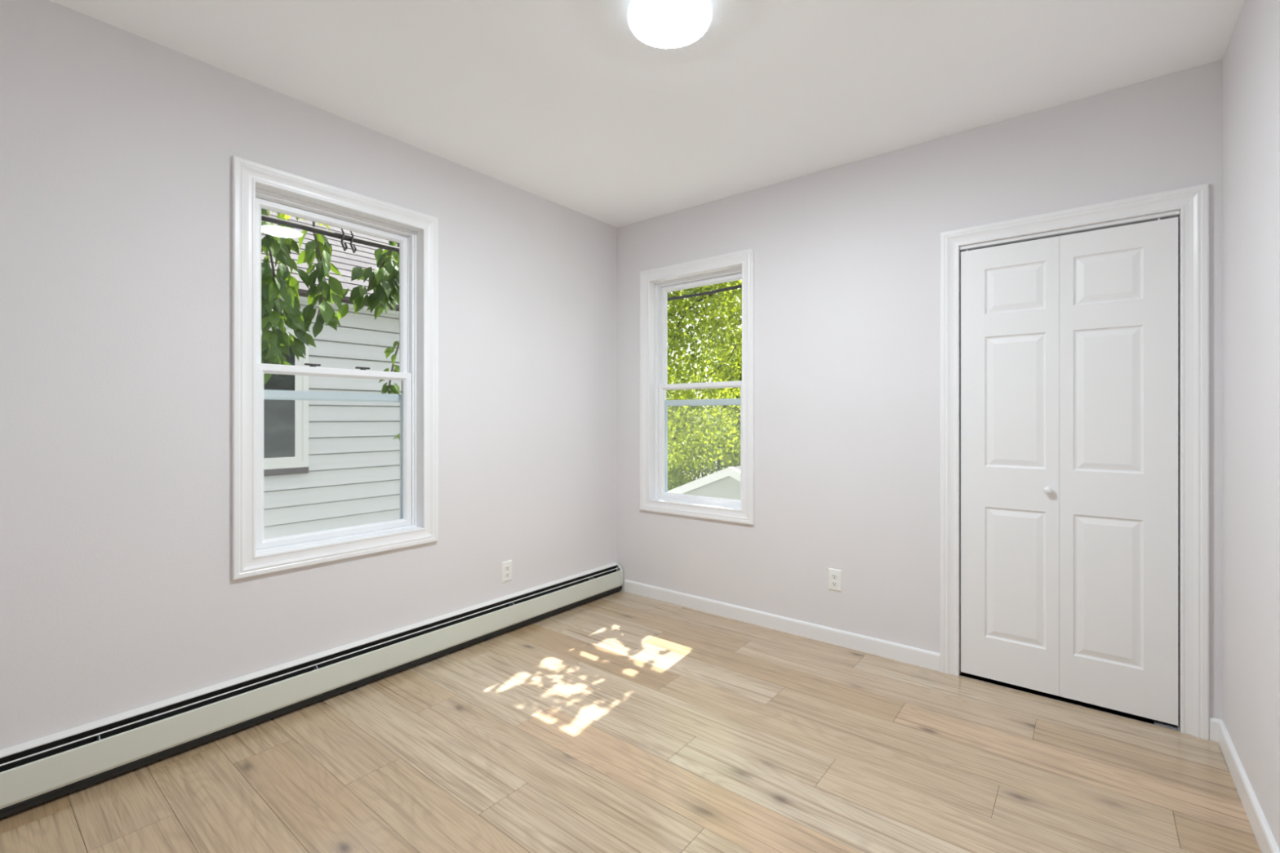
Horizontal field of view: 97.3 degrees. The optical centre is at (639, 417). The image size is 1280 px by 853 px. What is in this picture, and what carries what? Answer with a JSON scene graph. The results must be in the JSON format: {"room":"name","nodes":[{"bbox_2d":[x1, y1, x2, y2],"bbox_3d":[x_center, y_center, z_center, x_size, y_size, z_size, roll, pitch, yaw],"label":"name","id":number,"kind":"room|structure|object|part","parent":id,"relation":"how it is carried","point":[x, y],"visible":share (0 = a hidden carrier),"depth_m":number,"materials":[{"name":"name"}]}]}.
{"room":"empty bedroom","nodes":[
{"label":"empty bedroom","id":0,"kind":"room"},
{"bbox_2d":[0,0,617,750],"bbox_3d":[-1.285,0.013,2.759,0.170,3.035,3.720,0,0,39],"label":"wall","id":1,"kind":"structure","parent":0,"point":[119,594],"depth_m":2.11,"materials":[{"name":"paint"}]},
{"bbox_2d":[0,561,622,818],"bbox_3d":[-1.194,1.131,2.682,0.068,0.196,3.354,0,0,39],"label":"baseboard heater","id":2,"kind":"object","parent":1,"relation":"attached to","point":[34,772],"visible":1,"depth_m":2.23,"materials":[{"name":"metal"}]},
{"bbox_2d":[261,213,399,253],"bbox_3d":[-1.542,-1.014,2.951,0.457,0.182,3.025,0,0,39],"label":"cable","id":3,"kind":"object","parent":1,"relation":"attached to","point":[352,238],"visible":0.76,"depth_m":3.11,"materials":[{"name":"rubber"}]},
{"bbox_2d":[231,155,438,580],"bbox_3d":[-1.390,-0.194,2.613,0.189,1.668,0.890,0,0,39],"label":"window","id":4,"kind":"structure","parent":1,"relation":"in","point":[255,186],"depth_m":2.54,"materials":[{"name":"plastic"}]},
{"bbox_3d":[-1.419,-0.556,2.636,0.028,0.737,0.683,0,0,39],"label":"sash","id":5,"kind":"part","parent":4,"relation":"part of","materials":[{"name":"plastic"}]},
{"bbox_3d":[-1.438,0.217,2.651,0.012,0.670,0.689,0,0,39],"label":"screen frame","id":6,"kind":"part","parent":4,"relation":"part of","materials":[{"name":"metal"}]},
{"bbox_3d":[-1.395,0.163,2.617,0.028,0.776,0.691,0,0,39],"label":"sash","id":7,"kind":"part","parent":4,"relation":"part of","materials":[{"name":"plastic"}]},
{"bbox_3d":[-1.416,-0.194,2.634,0.102,1.512,0.734,0,0,39],"label":"frame","id":8,"kind":"part","parent":4,"relation":"part of","materials":[{"name":"plastic"}]},
{"bbox_2d":[501,560,511,582],"bbox_3d":[-0.769,0.894,3.260,0.009,0.117,0.073,0,0,39],"label":"wall outlet","id":9,"kind":"object","parent":1,"relation":"attached to","point":[506,566],"visible":1,"depth_m":3.25,"materials":[{"name":"plastic"}]},
{"bbox_2d":[0,590,1261,852],"bbox_3d":[0.015,1.380,1.821,3.033,0.300,3.540,0,0,39],"label":"floor","id":10,"kind":"structure","parent":0,"point":[619,722],"depth_m":1.98,"materials":[{"name":"brown wood"}]},
{"bbox_2d":[49,0,1244,227],"bbox_3d":[-0.035,-1.430,1.758,3.033,0.150,3.380,0,0,39],"label":"ceiling","id":11,"kind":"structure","parent":0,"point":[560,102],"depth_m":2.21,"materials":[{"name":"paint"}]},
{"bbox_2d":[627,0,711,48],"bbox_3d":[0.098,-1.321,1.851,0.277,0.067,0.277,0,0,39],"label":"ceiling light","id":12,"kind":"object","parent":11,"relation":"attached to","point":[664,24],"visible":1,"depth_m":1.83,"materials":[{"name":"white glass"}]},
{"bbox_2d":[617,58,1222,731],"bbox_3d":[1.141,0.013,3.091,3.203,3.035,0.170,0,0,39],"label":"wall","id":13,"kind":"structure","parent":0,"point":[847,256],"depth_m":2.95,"materials":[{"name":"paint"}]},
{"bbox_2d":[640,248,754,524],"bbox_3d":[0.391,-0.181,3.679,0.862,1.642,0.189,0,0,39],"label":"window","id":14,"kind":"structure","parent":13,"relation":"in","point":[655,284],"depth_m":3.75,"materials":[{"name":"plastic"}]},
{"bbox_3d":[0.412,-0.181,3.705,0.706,1.486,0.102,0,0,39],"label":"frame","id":15,"kind":"part","parent":14,"relation":"part of","materials":[{"name":"plastic"}]},
{"bbox_3d":[0.395,0.163,3.684,0.663,0.776,0.028,0,0,39],"label":"sash","id":16,"kind":"part","parent":14,"relation":"part of","materials":[{"name":"plastic"}]},
{"bbox_3d":[0.414,-0.543,3.708,0.655,0.711,0.028,0,0,39],"label":"sash","id":17,"kind":"part","parent":14,"relation":"part of","materials":[{"name":"plastic"}]},
{"bbox_3d":[0.429,0.217,3.727,0.661,0.670,0.012,0,0,39],"label":"screen frame","id":18,"kind":"part","parent":14,"relation":"part of","materials":[{"name":"metal"}]},
{"bbox_2d":[667,284,742,300],"bbox_3d":[0.500,-1.015,4.095,2.071,0.134,0.586,0,0,39],"label":"cable","id":19,"kind":"object","parent":13,"relation":"attached to","point":[738,286],"visible":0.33,"depth_m":4.43,"materials":[{"name":"rubber"}]},
{"bbox_2d":[624,579,940,671],"bbox_3d":[0.674,1.188,3.347,1.998,0.083,0.014,0,0,39],"label":"baseboard","id":20,"kind":"structure","parent":13,"relation":"attached to","point":[929,660],"depth_m":3.17,"materials":[{"name":"white wood"}]},
{"bbox_2d":[828,568,841,591],"bbox_3d":[1.054,0.882,3.046,0.073,0.117,0.009,0,0,39],"label":"wall outlet","id":21,"kind":"object","parent":13,"relation":"attached to","point":[834,575],"visible":1,"depth_m":3.04,"materials":[{"name":"plastic"}]},
{"bbox_2d":[831,573,837,579],"bbox_3d":[1.053,0.863,3.044,0.034,0.026,0.004,0,0,39],"label":"receptacle","id":22,"kind":"object","parent":21,"relation":"attached to","point":[834,576],"depth_m":3.04,"materials":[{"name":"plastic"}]},
{"bbox_2d":[831,581,837,586],"bbox_3d":[1.053,0.901,3.044,0.034,0.026,0.004,0,0,39],"label":"receptacle","id":23,"kind":"object","parent":21,"relation":"attached to","point":[833,583],"depth_m":3.04,"materials":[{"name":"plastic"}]},
{"bbox_2d":[940,182,1208,740],"bbox_3d":[1.862,0.170,2.496,0.918,2.121,0.198,0,0,39],"label":"door","id":24,"kind":"structure","parent":13,"relation":"in","point":[1074,342],"depth_m":2.39,"materials":[{"name":"wood"}]},
{"bbox_3d":[1.781,0.319,2.456,0.033,0.033,0.034,0,0,39],"label":"knob","id":25,"kind":"part","parent":24,"relation":"part of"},
{"bbox_2d":[1208,716,1222,742],"bbox_3d":[2.187,1.188,2.136,0.037,0.083,0.014,0,0,39],"label":"baseboard","id":26,"kind":"structure","parent":13,"relation":"attached to","point":[1213,722],"depth_m":2.14,"materials":[{"name":"white wood"}]},
{"bbox_2d":[1222,0,1279,850],"bbox_3d":[1.163,0.013,0.691,0.170,3.035,3.550,0,0,39],"label":"wall","id":27,"kind":"structure","parent":0,"point":[1251,56],"depth_m":1.74,"materials":[{"name":"paint"}]},
{"bbox_2d":[1217,720,1279,852],"bbox_3d":[1.140,1.188,0.809,0.014,0.083,3.366,0,0,39],"label":"baseboard","id":28,"kind":"structure","parent":27,"relation":"attached to","point":[1266,842],"depth_m":1.75,"materials":[{"name":"white wood"}]},
{"label":"outside","id":29,"kind":"structure","parent":0,"visible":0},
{"bbox_2d":[679,456,728,479],"bbox_3d":[6.085,4.430,11.833,80.000,0.200,80.000,0,0,39],"label":"ground","id":30,"kind":"structure","parent":29,"point":[711,456],"depth_m":44.84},
{"bbox_2d":[261,209,401,539],"bbox_3d":[-5.664,0.375,5.609,4.830,8.175,10.000,0,0,39],"label":"house","id":31,"kind":"structure","parent":30,"relation":"on","point":[328,464],"depth_m":5.60,"materials":[{"name":"vinyl clapboard siding"},{"name":"glass"}]},
{"bbox_3d":[-3.457,-0.172,4.973,0.019,1.187,0.865,0,0,39],"label":"window sash","id":32,"kind":"part","parent":31,"relation":"part of","materials":[{"name":"white wood"}]},
{"bbox_3d":[-3.463,-0.172,4.978,0.045,1.287,0.965,0,0,39],"label":"window casing","id":33,"kind":"part","parent":31,"relation":"part of","materials":[{"name":"white wood"}]},
{"bbox_3d":[-3.465,0.503,4.981,0.041,0.061,0.967,0,0,39],"label":"window sill","id":34,"kind":"part","parent":31,"relation":"part of","materials":[{"name":"grey wood"}]},
{"bbox_2d":[261,208,402,439],"bbox_3d":[-2.760,1.226,2.778,3.844,6.218,0.689,0,0,-42],"label":"tree","id":35,"kind":"object","parent":30,"relation":"on","point":[385,287],"visible":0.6,"depth_m":3.26,"materials":[{"name":"green plant"}]},
{"bbox_2d":[667,434,686,490],"bbox_3d":[0.669,2.512,22.182,2.127,3.740,2.565,0,0,-33],"label":"bush","id":36,"kind":"object","parent":30,"relation":"on","point":[676,479],"visible":0.13,"depth_m":21.73,"materials":[{"name":"green plant"}]},
{"bbox_2d":[666,349,714,488],"bbox_3d":[1.194,0.563,27.098,5.538,7.772,4.723,0,0,-20],"label":"tree","id":37,"kind":"object","parent":30,"relation":"on","point":[684,424],"visible":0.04,"depth_m":26.61,"materials":[{"name":"green plant"}]},
{"bbox_2d":[666,279,742,473],"bbox_3d":[1.731,-0.650,7.786,3.967,9.982,7.088,0,0,-13],"label":"shade tree","id":38,"kind":"object","parent":30,"relation":"on","point":[676,336],"visible":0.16,"depth_m":8.96,"materials":[{"name":"green plant"}]},
{"bbox_2d":[667,466,740,500],"bbox_3d":[3.595,2.725,14.421,5.200,3.250,5.270,0,0,39],"label":"garage","id":39,"kind":"structure","parent":30,"relation":"on","point":[725,483],"depth_m":12.66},
{"bbox_2d":[684,413,740,483],"bbox_3d":[2.865,2.106,20.694,2.799,4.490,2.277,0,0,39],"label":"bush","id":40,"kind":"object","parent":30,"relation":"on","point":[713,468],"visible":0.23,"depth_m":20.45,"materials":[{"name":"green plant"}]},
{"bbox_2d":[705,323,740,457],"bbox_3d":[6.750,-0.796,31.505,8.416,10.262,7.764,0,0,39],"label":"tree","id":41,"kind":"object","parent":30,"relation":"on","point":[727,323],"visible":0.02,"depth_m":32.20,"materials":[{"name":"green plant"}]},
{"bbox_2d":[706,332,742,468],"bbox_3d":[4.685,0.340,23.669,4.426,8.318,3.946,0,0,39],"label":"tree","id":42,"kind":"object","parent":30,"relation":"on","point":[731,359],"visible":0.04,"depth_m":23.57,"materials":[{"name":"green plant"}]}
]}

